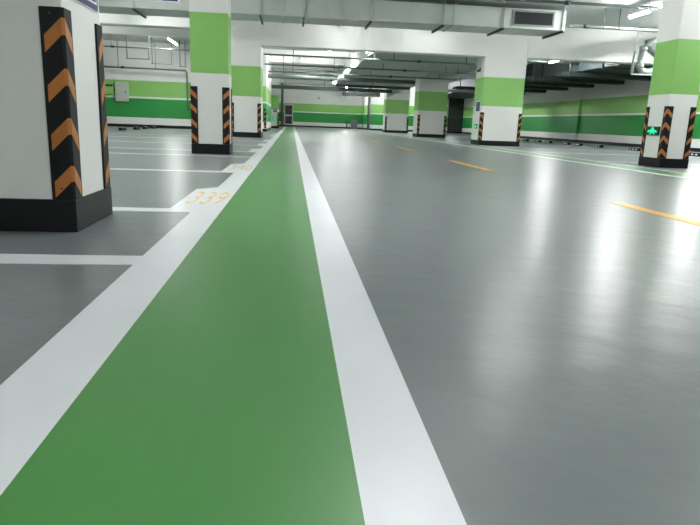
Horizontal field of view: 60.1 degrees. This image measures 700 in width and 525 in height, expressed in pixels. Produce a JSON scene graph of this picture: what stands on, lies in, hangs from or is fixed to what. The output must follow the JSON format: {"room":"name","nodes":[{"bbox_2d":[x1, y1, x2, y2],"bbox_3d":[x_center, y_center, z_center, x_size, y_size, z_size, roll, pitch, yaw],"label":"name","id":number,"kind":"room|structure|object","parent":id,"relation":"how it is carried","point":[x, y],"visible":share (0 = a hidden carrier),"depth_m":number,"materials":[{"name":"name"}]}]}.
{"room":"parking garage","nodes":[
{"label":"parking garage","id":0,"kind":"room"},
{"bbox_2d":[103,40,270,128],"bbox_3d":[-10.033,-9.938,34.875,10.650,4.200,8.000,1,13,-6],"label":"wall","id":1,"kind":"structure","parent":0,"point":[156,97],"depth_m":30.99,"materials":[{"name":"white paint"}]},
{"bbox_2d":[105,83,113,93],"bbox_3d":[-12.231,-8.815,30.696,0.480,0.540,0.158,1,13,-6],"label":"switch box","id":2,"kind":"object","parent":1,"relation":"attached to","point":[109,87],"visible":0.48,"depth_m":30.66,"materials":[{"name":"green paint"}]},
{"bbox_2d":[115,82,128,101],"bbox_3d":[-11.586,-8.676,30.755,0.620,0.950,0.228,1,13,-6],"label":"control box","id":3,"kind":"object","parent":1,"relation":"attached to","point":[121,88],"visible":1,"depth_m":30.67,"materials":[{"name":"beige metal"}]},
{"bbox_2d":[107,123,270,131],"bbox_3d":[-10.085,-7.964,35.324,10.650,0.149,8.020,1,13,-6],"label":"baseboard","id":4,"kind":"structure","parent":1,"relation":"attached to","point":[108,124],"depth_m":31.40,"materials":[{"name":"black paint"}]},
{"bbox_2d":[264,109,265,127],"bbox_3d":[-4.467,-7.578,31.888,0.126,0.990,0.126,1,13,-6],"label":"guard","id":5,"kind":"object","parent":1,"relation":"attached to","point":[264,109],"visible":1,"depth_m":31.83,"materials":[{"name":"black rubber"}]},
{"bbox_2d":[279,83,362,127],"bbox_3d":[-3.281,-15.997,62.110,9.100,4.200,0.300,1,13,-6],"label":"wall","id":6,"kind":"structure","parent":0,"point":[333,109],"depth_m":62.05,"materials":[{"name":"white paint"}]},
{"bbox_2d":[284,104,292,124],"bbox_3d":[-6.249,-15.064,61.713,0.900,2.050,0.278,1,13,-6],"label":"door","id":7,"kind":"structure","parent":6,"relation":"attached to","point":[288,108],"depth_m":61.59,"materials":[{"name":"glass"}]},
{"bbox_2d":[0,126,699,524],"bbox_3d":[0.001,-5.502,27.079,29.800,0.200,73.600,1,13,-6],"label":"floor","id":8,"kind":"structure","parent":0,"point":[541,331],"depth_m":2.39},
{"bbox_2d":[0,0,112,231],"bbox_3d":[-2.308,-2.300,3.132,1.691,4.198,0.678,1,13,-6],"label":"concrete column","id":9,"kind":"structure","parent":8,"relation":"on","point":[27,203],"depth_m":3.29,"materials":[{"name":"white paint"}]},
{"bbox_2d":[38,6,82,199],"bbox_3d":[-1.555,-0.840,3.263,0.126,0.990,0.126,1,13,-6],"label":"guard","id":10,"kind":"object","parent":9,"relation":"on","point":[55,23],"visible":1,"depth_m":3.21,"materials":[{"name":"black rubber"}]},
{"bbox_2d":[74,0,97,12],"bbox_3d":[-1.500,-1.632,3.393,0.012,0.360,0.500,1,13,-6],"label":"sign","id":11,"kind":"object","parent":9,"relation":"attached to","point":[91,4],"visible":1,"depth_m":3.53,"materials":[{"name":"blue plastic"}]},
{"bbox_2d":[94,24,109,188],"bbox_3d":[-1.606,-0.966,3.798,0.126,0.990,0.126,1,13,-6],"label":"guard","id":12,"kind":"object","parent":9,"relation":"on","point":[98,29],"visible":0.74,"depth_m":3.78,"materials":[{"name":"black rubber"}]},
{"bbox_2d":[0,254,141,264],"bbox_3d":[-3.759,-0.049,2.486,5.610,0.003,0.180,1,13,-6],"label":"parking line","id":13,"kind":"object","parent":8,"relation":"on","point":[4,258],"visible":1,"depth_m":2.73,"materials":[{"name":"white paint"}]},
{"bbox_2d":[0,126,285,494],"bbox_3d":[-3.379,-6.158,28.922,0.200,0.003,65.500,1,13,-6],"label":"floor line","id":14,"kind":"object","parent":8,"relation":"on","point":[34,398],"visible":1,"depth_m":1.73,"materials":[{"name":"white paint"}]},
{"bbox_2d":[112,207,193,212],"bbox_3d":[-3.904,-0.405,4.003,5.610,0.003,0.170,1,13,-6],"label":"parking line","id":15,"kind":"object","parent":8,"relation":"on","point":[113,208],"visible":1,"depth_m":4.24,"materials":[{"name":"white paint"}]},
{"bbox_2d":[110,168,233,172],"bbox_3d":[-4.207,-1.146,7.152,5.610,0.003,0.170,1,13,-6],"label":"parking line","id":16,"kind":"object","parent":8,"relation":"on","point":[110,168],"visible":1,"depth_m":7.34,"materials":[{"name":"white paint"}]},
{"bbox_2d":[109,152,241,156],"bbox_3d":[-4.498,-1.860,10.186,5.610,0.003,0.150,1,13,-6],"label":"parking line","id":17,"kind":"object","parent":8,"relation":"on","point":[109,152],"visible":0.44,"depth_m":10.33,"materials":[{"name":"white paint"}]},
{"bbox_2d":[108,147,242,151],"bbox_3d":[-4.652,-2.238,11.795,5.610,0.003,0.150,1,13,-6],"label":"parking line","id":18,"kind":"object","parent":8,"relation":"on","point":[108,147],"visible":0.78,"depth_m":11.86,"materials":[{"name":"white paint"}]},
{"bbox_2d":[0,127,364,524],"bbox_3d":[-2.971,-6.152,28.963,0.620,0.003,65.500,1,13,-6],"label":"walkway","id":19,"kind":"object","parent":8,"relation":"on","point":[221,403],"visible":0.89,"depth_m":1.39,"materials":[{"name":"green paint"}]},
{"bbox_2d":[114,136,267,141],"bbox_3d":[-5.229,-3.651,17.804,5.610,0.003,0.150,1,13,-6],"label":"parking line","id":20,"kind":"object","parent":8,"relation":"on","point":[114,136],"visible":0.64,"depth_m":17.77,"materials":[{"name":"white paint"}]},
{"bbox_2d":[126,141,259,145],"bbox_3d":[-4.941,-2.945,14.800,5.610,0.003,0.150,1,13,-6],"label":"parking line","id":21,"kind":"object","parent":8,"relation":"on","point":[126,141],"visible":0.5,"depth_m":14.82,"materials":[{"name":"white paint"}]},
{"bbox_2d":[171,187,217,208],"bbox_3d":[-1.273,-0.552,5.056,0.170,0.003,1.450,1,13,-6],"label":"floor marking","id":22,"kind":"object","parent":8,"relation":"on","point":[191,197],"visible":1,"depth_m":4.88,"materials":[{"name":"white paint"}]},
{"bbox_2d":[186,192,228,203],"bbox_3d":[-1.159,-0.539,5.005,0.282,0.002,0.753,1,13,-6],"label":"number","id":23,"kind":"object","parent":22,"relation":"on","point":[197,197],"visible":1,"depth_m":5.01,"materials":[{"name":"orange paint"}]},
{"bbox_2d":[119,133,271,138],"bbox_3d":[-5.508,-4.335,20.712,5.610,0.003,0.150,1,13,-6],"label":"parking line","id":24,"kind":"object","parent":8,"relation":"on","point":[119,133],"visible":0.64,"depth_m":20.65,"materials":[{"name":"white paint"}]},
{"bbox_2d":[189,0,232,154],"bbox_3d":[-2.468,-4.070,10.748,0.678,4.198,0.578,1,13,-6],"label":"concrete column","id":25,"kind":"structure","parent":8,"relation":"on","point":[210,20],"depth_m":10.62,"materials":[{"name":"white paint"}]},
{"bbox_2d":[190,86,198,142],"bbox_3d":[-2.773,-2.636,10.823,0.126,0.990,0.126,1,13,-6],"label":"guard","id":26,"kind":"object","parent":25,"relation":"on","point":[193,89],"visible":1,"depth_m":10.76,"materials":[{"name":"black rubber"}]},
{"bbox_2d":[222,87,229,143],"bbox_3d":[-2.224,-2.628,10.878,0.126,0.990,0.126,1,13,-6],"label":"guard","id":27,"kind":"object","parent":25,"relation":"on","point":[225,90],"visible":1,"depth_m":10.82,"materials":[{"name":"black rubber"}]},
{"bbox_2d":[231,89,232,143],"bbox_3d":[-2.265,-2.731,11.316,0.126,0.990,0.126,1,13,-6],"label":"guard","id":28,"kind":"object","parent":25,"relation":"on","point":[231,89],"visible":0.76,"depth_m":11.28,"materials":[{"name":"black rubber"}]},
{"bbox_2d":[222,163,243,171],"bbox_3d":[-1.576,-1.293,8.206,0.170,0.003,1.450,1,13,-6],"label":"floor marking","id":29,"kind":"object","parent":8,"relation":"on","point":[231,166],"visible":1,"depth_m":8.08,"materials":[{"name":"white paint"}]},
{"bbox_2d":[230,165,252,169],"bbox_3d":[-1.461,-1.280,8.155,0.284,0.002,0.753,1,13,-6],"label":"number","id":30,"kind":"object","parent":29,"relation":"on","point":[233,165],"visible":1,"depth_m":8.13,"materials":[{"name":"orange paint"}]},
{"bbox_2d":[231,20,262,137],"bbox_3d":[-3.662,-6.619,21.564,1.058,4.198,1.528,1,13,-6],"label":"concrete column","id":31,"kind":"structure","parent":8,"relation":"on","point":[246,49],"depth_m":20.86,"materials":[{"name":"white paint"}]},
{"bbox_2d":[232,102,233,131],"bbox_3d":[-4.112,-5.080,21.160,0.126,0.990,0.126,1,13,-6],"label":"guard","id":32,"kind":"object","parent":31,"relation":"on","point":[232,102],"visible":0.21,"depth_m":21.10,"materials":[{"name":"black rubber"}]},
{"bbox_2d":[257,103,260,132],"bbox_3d":[-3.184,-5.067,21.252,0.126,0.990,0.126,1,13,-6],"label":"guard","id":33,"kind":"object","parent":31,"relation":"on","point":[258,104],"visible":1,"depth_m":21.19,"materials":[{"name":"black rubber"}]},
{"bbox_2d":[271,70,278,127],"bbox_3d":[-5.762,-12.224,45.426,0.898,4.198,0.728,1,13,-6],"label":"concrete column","id":34,"kind":"structure","parent":8,"relation":"on","point":[274,92],"depth_m":45.13,"materials":[{"name":"white paint"}]},
{"bbox_2d":[281,84,283,125],"bbox_3d":[-6.841,-15.917,61.220,0.240,4.170,0.240,1,13,-6],"label":"riser pipe","id":35,"kind":"object","parent":8,"relation":"on","point":[282,90],"visible":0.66,"depth_m":61.12,"materials":[{"name":"grey metal"}]},
{"bbox_2d":[350,120,356,128],"bbox_3d":[0.403,-14.249,62.466,0.650,0.899,0.428,1,13,-6],"label":"base cabinet","id":36,"kind":"object","parent":8,"relation":"on","point":[353,122],"visible":1,"depth_m":62.27,"materials":[{"name":"metal"}]},
{"bbox_2d":[367,88,370,129],"bbox_3d":[1.741,-14.233,55.321,0.260,4.170,0.260,1,13,-6],"label":"riser pipe","id":37,"kind":"object","parent":8,"relation":"on","point":[369,98],"visible":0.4,"depth_m":55.38,"materials":[{"name":"grey metal"}]},
{"bbox_2d":[293,127,466,524],"bbox_3d":[-2.578,-6.147,29.002,0.170,0.003,65.500,1,13,-6],"label":"walkway border","id":38,"kind":"object","parent":8,"relation":"on","point":[402,480],"visible":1,"depth_m":1.42,"materials":[{"name":"white paint"}]},
{"bbox_2d":[382,89,409,132],"bbox_3d":[3.492,-11.925,45.611,1.758,4.198,1.228,1,13,-6],"label":"concrete column","id":39,"kind":"structure","parent":8,"relation":"on","point":[396,103],"depth_m":45.16,"materials":[{"name":"white paint"}]},
{"bbox_2d":[412,75,448,137],"bbox_3d":[4.413,-8.966,32.982,1.578,4.198,1.228,1,13,-6],"label":"concrete column","id":40,"kind":"structure","parent":8,"relation":"on","point":[431,95],"depth_m":32.54,"materials":[{"name":"white paint"}]},
{"bbox_2d":[416,115,419,133],"bbox_3d":[3.691,-7.464,32.698,0.126,0.990,0.126,1,13,-6],"label":"guard","id":41,"kind":"object","parent":40,"relation":"on","point":[418,116],"visible":1,"depth_m":32.64,"materials":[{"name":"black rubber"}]},
{"bbox_2d":[443,116,446,134],"bbox_3d":[5.135,-7.444,32.841,0.126,0.990,0.126,1,13,-6],"label":"guard","id":42,"kind":"object","parent":40,"relation":"on","point":[445,117],"visible":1,"depth_m":32.78,"materials":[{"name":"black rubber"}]},
{"bbox_2d":[448,160,493,170],"bbox_3d":[2.055,-1.681,10.460,0.130,0.003,2.420,1,13,-6],"label":"lane marking","id":43,"kind":"object","parent":8,"relation":"on","point":[448,160],"visible":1,"depth_m":10.16,"materials":[{"name":"yellow paint"}]},
{"bbox_2d":[470,34,528,146],"bbox_3d":[5.481,-6.435,22.227,1.548,4.198,1.028,1,13,-6],"label":"concrete column","id":44,"kind":"structure","parent":8,"relation":"on","point":[500,82],"depth_m":21.79,"materials":[{"name":"white paint"}]},
{"bbox_2d":[476,101,480,111],"bbox_3d":[4.700,-5.722,22.217,0.013,0.400,0.500,1,13,-6],"label":"wall sign","id":45,"kind":"object","parent":44,"relation":"attached to","point":[478,103],"visible":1,"depth_m":22.16,"materials":[{"name":"blue plastic"}]},
{"bbox_2d":[478,112,483,139],"bbox_3d":[4.764,-4.956,22.041,0.126,0.990,0.126,1,13,-6],"label":"guard","id":46,"kind":"object","parent":44,"relation":"on","point":[481,118],"visible":1,"depth_m":22.00,"materials":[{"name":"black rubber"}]},
{"bbox_2d":[516,114,521,141],"bbox_3d":[6.179,-4.936,22.182,0.126,0.990,0.126,1,13,-6],"label":"guard","id":47,"kind":"object","parent":44,"relation":"on","point":[520,115],"visible":1,"depth_m":22.13,"materials":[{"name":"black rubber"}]},
{"bbox_2d":[362,130,699,180],"bbox_3d":[3.501,-5.325,26.425,0.160,0.003,59.000,1,13,-6],"label":"walkway border","id":48,"kind":"object","parent":8,"relation":"on","point":[362,130],"visible":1,"depth_m":12.39,"materials":[{"name":"white paint"}]},
{"bbox_2d":[363,130,699,178],"bbox_3d":[3.859,-5.321,26.461,0.560,0.003,59.000,1,13,-6],"label":"walkway","id":49,"kind":"object","parent":8,"relation":"on","point":[521,152],"visible":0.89,"depth_m":13.23,"materials":[{"name":"green paint"}]},
{"bbox_2d":[368,130,699,175],"bbox_3d":[4.207,-5.316,26.495,0.140,0.003,59.000,1,13,-6],"label":"walkway border","id":50,"kind":"object","parent":8,"relation":"on","point":[368,130],"visible":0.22,"depth_m":13.69,"materials":[{"name":"white paint"}]},
{"bbox_2d":[592,144,602,147],"bbox_3d":[10.245,-4.811,25.027,0.168,0.116,0.644,1,13,-6],"label":"wheel stop","id":51,"kind":"object","parent":8,"relation":"on","point":[594,145],"visible":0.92,"depth_m":24.89,"materials":[{"name":"black rubber"}]},
{"bbox_2d":[628,147,640,150],"bbox_3d":[10.506,-4.173,22.313,0.168,0.116,0.644,1,13,-6],"label":"wheel stop","id":52,"kind":"object","parent":8,"relation":"on","point":[630,148],"visible":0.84,"depth_m":22.27,"materials":[{"name":"black rubber"}]},
{"bbox_2d":[613,203,699,225],"bbox_3d":[2.625,-0.286,4.528,0.130,0.003,2.420,1,13,-6],"label":"lane marking","id":53,"kind":"object","parent":8,"relation":"on","point":[621,204],"visible":1,"depth_m":5.00,"materials":[{"name":"yellow paint"}]},
{"bbox_2d":[638,0,699,167],"bbox_3d":[6.405,-3.988,11.811,0.598,4.198,0.748,1,13,-6],"label":"concrete column","id":54,"kind":"structure","parent":8,"relation":"on","point":[675,78],"depth_m":11.68,"materials":[{"name":"white paint"}]},
{"bbox_2d":[640,107,649,155],"bbox_3d":[6.091,-2.676,12.410,0.126,0.990,0.126,1,13,-6],"label":"guard","id":55,"kind":"object","parent":54,"relation":"on","point":[647,108],"visible":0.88,"depth_m":12.40,"materials":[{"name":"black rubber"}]},
{"bbox_2d":[646,126,659,134],"bbox_3d":[6.046,-2.630,12.095,0.024,0.170,0.440,1,13,-6],"label":"exit sign","id":56,"kind":"object","parent":54,"relation":"attached to","point":[650,130],"visible":1,"depth_m":12.08,"materials":[{"name":"green plastic"}]},
{"bbox_2d":[657,106,673,157],"bbox_3d":[6.148,-2.534,11.807,0.126,0.990,0.126,1,13,-6],"label":"guard","id":57,"kind":"object","parent":54,"relation":"on","point":[668,110],"visible":1,"depth_m":11.77,"materials":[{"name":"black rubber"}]},
{"bbox_2d":[683,107,696,158],"bbox_3d":[6.618,-2.528,11.854,0.126,0.990,0.126,1,13,-6],"label":"guard","id":58,"kind":"object","parent":54,"relation":"on","point":[686,153],"visible":1,"depth_m":11.79,"materials":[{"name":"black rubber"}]},
{"bbox_2d":[689,152,699,156],"bbox_3d":[10.822,-3.398,19.018,0.168,0.116,0.644,1,13,-6],"label":"wheel stop","id":59,"kind":"object","parent":8,"relation":"on","point":[691,153],"visible":0.73,"depth_m":18.94,"materials":[{"name":"black rubber"}]},
{"bbox_2d":[102,0,661,85],"bbox_3d":[0.159,-9.786,26.087,29.800,0.200,73.600,1,13,-6],"label":"ceiling","id":60,"kind":"structure","parent":0,"point":[576,14],"depth_m":18.77,"materials":[{"name":"paint"}]},
{"bbox_2d":[126,35,149,59],"bbox_3d":[-9.485,-9.674,27.045,1.050,1.138,0.044,1,13,-6],"label":"bracket","id":61,"kind":"object","parent":60,"relation":"hanging from","point":[126,35],"visible":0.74,"depth_m":27.10,"materials":[{"name":"grey metal"}]},
{"bbox_2d":[99,13,189,29],"bbox_3d":[-8.984,-8.320,20.189,9.878,0.649,0.600,1,13,-6],"label":"ceiling beam","id":62,"kind":"structure","parent":60,"relation":"attached to","point":[123,20],"depth_m":20.18,"materials":[{"name":"white paint"}]},
{"bbox_2d":[100,25,189,37],"bbox_3d":[-9.687,-9.620,25.026,9.399,0.349,0.300,1,13,-6],"label":"ceiling beam","id":63,"kind":"structure","parent":60,"relation":"attached to","point":[116,30],"depth_m":25.02,"materials":[{"name":"white paint"}]},
{"bbox_2d":[104,41,188,110],"bbox_3d":[-11.269,-9.350,30.148,6.272,3.298,0.126,1,13,-6],"label":"pipe","id":64,"kind":"object","parent":60,"relation":"hanging from","point":[118,66],"visible":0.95,"depth_m":30.19,"materials":[{"name":"metal"}]},
{"bbox_2d":[103,34,189,50],"bbox_3d":[-9.531,-9.755,26.505,9.000,0.741,0.090,1,13,-6],"label":"pipe","id":65,"kind":"object","parent":60,"relation":"hanging from","point":[111,46],"visible":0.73,"depth_m":26.61,"materials":[{"name":"metal"}]},
{"bbox_2d":[125,0,179,2],"bbox_3d":[-4.202,-6.089,12.607,1.260,1.228,0.064,1,13,-6],"label":"hanging sign","id":66,"kind":"object","parent":60,"relation":"hanging from","point":[162,1],"visible":1,"depth_m":12.74,"materials":[{"name":"metal"}]},
{"bbox_2d":[151,38,172,64],"bbox_3d":[-8.947,-10.028,28.767,1.000,1.188,0.044,1,13,-6],"label":"bracket","id":67,"kind":"object","parent":60,"relation":"hanging from","point":[151,38],"visible":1,"depth_m":28.82,"materials":[{"name":"grey metal"}]},
{"bbox_2d":[179,40,186,66],"bbox_3d":[-8.090,-10.082,29.249,0.350,1.238,0.044,1,13,-6],"label":"bracket","id":68,"kind":"object","parent":60,"relation":"hanging from","point":[179,40],"visible":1,"depth_m":29.25,"materials":[{"name":"grey metal"}]},
{"bbox_2d":[279,79,325,83],"bbox_3d":[-4.308,-16.073,53.740,4.280,0.349,0.300,1,13,-6],"label":"ceiling beam","id":69,"kind":"structure","parent":60,"relation":"attached to","point":[280,80],"depth_m":53.60,"materials":[{"name":"white paint"}]},
{"bbox_2d":[274,69,332,76],"bbox_3d":[-3.391,-13.828,44.193,4.280,0.349,0.600,1,13,-6],"label":"ceiling beam","id":70,"kind":"structure","parent":60,"relation":"attached to","point":[279,73],"depth_m":43.91,"materials":[{"name":"white paint"}]},
{"bbox_2d":[271,62,338,70],"bbox_3d":[-2.865,-12.540,38.717,4.280,0.349,0.300,1,13,-6],"label":"ceiling beam","id":71,"kind":"structure","parent":60,"relation":"attached to","point":[272,66],"depth_m":38.59,"materials":[{"name":"white paint"}]},
{"bbox_2d":[269,55,343,64],"bbox_3d":[-2.493,-11.628,34.840,4.280,0.349,0.300,1,13,-6],"label":"ceiling beam","id":72,"kind":"structure","parent":60,"relation":"attached to","point":[287,59],"depth_m":34.70,"materials":[{"name":"white paint"}]},
{"bbox_2d":[267,49,349,56],"bbox_3d":[-2.180,-10.899,31.585,4.280,0.279,0.600,1,13,-6],"label":"ceiling beam","id":73,"kind":"structure","parent":60,"relation":"attached to","point":[269,51],"depth_m":31.30,"materials":[{"name":"white paint"}]},
{"bbox_2d":[264,47,355,52],"bbox_3d":[-1.870,-10.101,28.346,4.280,0.349,0.300,1,13,-6],"label":"ceiling beam","id":74,"kind":"structure","parent":60,"relation":"attached to","point":[264,47],"depth_m":28.30,"materials":[{"name":"white paint"}]},
{"bbox_2d":[271,69,391,92],"bbox_3d":[-1.417,-13.027,43.436,9.000,1.423,0.325,1,13,-6],"label":"pipe","id":75,"kind":"object","parent":60,"relation":"hanging from","point":[285,86],"visible":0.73,"depth_m":43.46,"materials":[{"name":"grey metal"}]},
{"bbox_2d":[99,0,566,38],"bbox_3d":[-3.388,-7.468,17.604,19.530,0.738,1.520,1,13,-6],"label":"ventilation duct","id":76,"kind":"object","parent":60,"relation":"hanging from","point":[434,17],"visible":0.98,"depth_m":17.53,"materials":[{"name":"metal"}]},
{"bbox_2d":[512,9,554,27],"bbox_3d":[5.401,-7.174,17.820,1.270,0.440,0.029,1,13,-6],"label":"grille","id":77,"kind":"object","parent":76,"relation":"attached to","point":[521,18],"depth_m":17.82,"materials":[{"name":"metal"}]},
{"bbox_2d":[268,56,414,84],"bbox_3d":[-0.406,-10.777,33.744,8.240,1.359,0.275,1,13,-6],"label":"pipe","id":78,"kind":"object","parent":60,"relation":"hanging from","point":[277,76],"visible":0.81,"depth_m":33.77,"materials":[{"name":"grey metal"}]},
{"bbox_2d":[342,87,379,96],"bbox_3d":[0.927,-14.282,49.350,3.000,1.478,1.100,1,13,-6],"label":"cable tray","id":79,"kind":"object","parent":60,"relation":"hanging from","point":[344,93],"visible":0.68,"depth_m":49.01,"materials":[{"name":"paint"}]},
{"bbox_2d":[268,70,456,79],"bbox_3d":[0.715,-9.930,30.131,9.500,1.298,0.105,1,13,-6],"label":"pipe","id":80,"kind":"object","parent":60,"relation":"hanging from","point":[439,78],"visible":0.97,"depth_m":30.24,"materials":[{"name":"metal"}]},
{"bbox_2d":[264,49,474,64],"bbox_3d":[0.802,-8.119,22.311,7.880,1.291,0.090,1,13,-6],"label":"pipe","id":81,"kind":"object","parent":60,"relation":"hanging from","point":[293,55],"visible":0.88,"depth_m":22.43,"materials":[{"name":"metal"}]},
{"bbox_2d":[265,63,475,74],"bbox_3d":[1.060,-8.556,26.463,9.500,0.296,0.099,1,13,-6],"label":"pipe","id":82,"kind":"object","parent":60,"relation":"hanging from","point":[403,70],"visible":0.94,"depth_m":26.46,"materials":[{"name":"metal"}]},
{"bbox_2d":[336,83,409,89],"bbox_3d":[1.490,-11.461,39.234,4.800,0.369,0.580,1,13,-6],"label":"cable tray","id":83,"kind":"object","parent":60,"relation":"hanging from","point":[337,85],"visible":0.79,"depth_m":39.04,"materials":[{"name":"paint"}]},
{"bbox_2d":[261,22,486,57],"bbox_3d":[0.874,-7.963,21.219,7.888,1.099,0.600,1,13,-6],"label":"ceiling beam","id":84,"kind":"structure","parent":60,"relation":"attached to","point":[273,34],"depth_m":20.98,"materials":[{"name":"white paint"}]},
{"bbox_2d":[333,52,476,87],"bbox_3d":[2.567,-10.703,33.093,5.450,0.999,23.349,1,13,-6],"label":"trim","id":85,"kind":"structure","parent":60,"relation":"attached to","point":[378,64],"depth_m":27.94,"materials":[{"name":"grey paint"}]},
{"bbox_2d":[448,89,524,94],"bbox_3d":[9.056,-12.202,41.334,5.850,1.328,0.680,1,13,-6],"label":"cable tray","id":86,"kind":"object","parent":60,"relation":"hanging from","point":[449,90],"visible":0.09,"depth_m":41.04,"materials":[{"name":"paint"}]},
{"bbox_2d":[449,62,535,78],"bbox_3d":[9.066,-10.391,32.784,7.568,0.999,0.600,1,13,-6],"label":"ceiling beam","id":87,"kind":"structure","parent":60,"relation":"attached to","point":[471,76],"depth_m":32.31,"materials":[{"name":"white paint"}]},
{"bbox_2d":[448,62,652,98],"bbox_3d":[10.299,-11.627,39.112,3.600,0.880,33.800,1,13,-6],"label":"ventilation duct","id":88,"kind":"object","parent":87,"relation":"attached to","point":[540,69],"visible":0.19,"depth_m":28.35,"materials":[{"name":"metal"}]},
{"bbox_2d":[453,78,545,92],"bbox_3d":[9.391,-11.381,37.845,5.850,1.328,0.680,1,13,-6],"label":"cable tray","id":89,"kind":"object","parent":60,"relation":"hanging from","point":[455,87],"visible":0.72,"depth_m":37.84,"materials":[{"name":"paint"}]},
{"bbox_2d":[524,86,567,90],"bbox_3d":[10.376,-10.665,34.909,4.450,1.328,0.680,1,13,-6],"label":"cable tray","id":90,"kind":"object","parent":60,"relation":"hanging from","point":[525,87],"visible":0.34,"depth_m":34.86,"materials":[{"name":"paint"}]},
{"bbox_2d":[527,60,578,63],"bbox_3d":[7.992,-8.844,25.513,3.500,0.807,0.125,1,13,-6],"label":"pipe","id":91,"kind":"object","parent":60,"relation":"hanging from","point":[541,61],"visible":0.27,"depth_m":25.62,"materials":[{"name":"grey metal"}]},
{"bbox_2d":[525,81,593,87],"bbox_3d":[10.217,-9.964,31.860,5.350,1.328,0.680,1,13,-6],"label":"cable tray","id":92,"kind":"object","parent":60,"relation":"hanging from","point":[531,83],"visible":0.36,"depth_m":31.81,"materials":[{"name":"paint"}]},
{"bbox_2d":[525,62,624,84],"bbox_3d":[10.745,-9.277,28.977,4.850,1.328,0.680,1,13,-6],"label":"cable tray","id":93,"kind":"object","parent":60,"relation":"hanging from","point":[528,78],"visible":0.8,"depth_m":28.85,"materials":[{"name":"paint"}]},
{"bbox_2d":[501,0,660,9],"bbox_3d":[8.840,-7.071,16.726,10.900,0.235,0.120,1,13,-6],"label":"pipe","id":94,"kind":"object","parent":60,"relation":"hanging from","point":[566,2],"visible":0.84,"depth_m":16.47,"materials":[{"name":"metal"}]},
{"bbox_2d":[527,27,657,65],"bbox_3d":[10.083,-7.845,22.131,7.578,1.079,0.600,1,13,-6],"label":"ceiling beam","id":95,"kind":"structure","parent":60,"relation":"attached to","point":[575,44],"depth_m":21.71,"materials":[{"name":"white paint"}]},
{"bbox_2d":[556,62,650,80],"bbox_3d":[11.223,-8.591,26.089,4.450,1.328,0.680,1,13,-6],"label":"cable tray","id":96,"kind":"object","parent":60,"relation":"hanging from","point":[563,74],"visible":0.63,"depth_m":25.95,"materials":[{"name":"paint"}]},
{"bbox_2d":[569,8,657,31],"bbox_3d":[10.314,-7.171,18.185,7.680,0.592,0.114,1,13,-6],"label":"pipe","id":97,"kind":"object","parent":60,"relation":"hanging from","point":[570,25],"visible":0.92,"depth_m":17.95,"materials":[{"name":"metal"}]},
{"bbox_2d":[628,1,652,18],"bbox_3d":[8.143,-7.084,16.965,0.100,0.309,1.057,1,13,-6],"label":"ceiling lamp","id":98,"kind":"object","parent":60,"relation":"hanging from","point":[648,10],"visible":0.96,"depth_m":16.90,"materials":[{"name":"white plastic"}]},
{"bbox_2d":[630,23,656,75],"bbox_3d":[10.424,-7.158,20.468,1.845,1.640,0.270,1,13,-6],"label":"drain pipe","id":99,"kind":"object","parent":60,"relation":"hanging from","point":[643,49],"visible":0.64,"depth_m":20.39,"materials":[{"name":"white plastic"}]},
{"bbox_2d":[361,86,461,132],"bbox_3d":[6.548,-15.066,59.661,10.000,4.200,7.300,1,13,-6],"label":"wall","id":100,"kind":"structure","parent":0,"point":[377,103],"depth_m":55.99,"materials":[{"name":"white paint"}]},
{"bbox_2d":[279,125,460,132],"bbox_3d":[1.305,-13.131,59.448,17.780,0.149,7.020,1,13,-6],"label":"baseboard","id":101,"kind":"structure","parent":100,"relation":"attached to","point":[279,125],"depth_m":62.20,"materials":[{"name":"black paint"}]},
{"bbox_2d":[462,80,699,147],"bbox_3d":[13.789,-6.659,24.520,0.300,4.200,66.000,1,13,-6],"label":"wall","id":102,"kind":"structure","parent":0,"point":[609,113],"depth_m":32.02,"materials":[{"name":"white paint"}]},
{"bbox_2d":[447,98,463,131],"bbox_3d":[9.862,-14.097,56.204,1.380,3.790,0.399,1,13,-6],"label":"roller shutter","id":103,"kind":"object","parent":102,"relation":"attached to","point":[458,102],"visible":0.9,"depth_m":56.40,"materials":[{"name":"paint"}]},
{"bbox_2d":[571,88,582,139],"bbox_3d":[12.698,-8.901,33.690,0.120,4.049,0.600,1,13,-6],"label":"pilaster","id":104,"kind":"structure","parent":102,"relation":"attached to","point":[579,91],"depth_m":33.74,"materials":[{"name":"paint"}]},
{"bbox_2d":[462,132,699,151],"bbox_3d":[13.558,-4.687,24.946,0.020,0.149,65.970,1,13,-6],"label":"baseboard","id":105,"kind":"structure","parent":102,"relation":"attached to","point":[526,137],"depth_m":32.33,"materials":[{"name":"black paint"}]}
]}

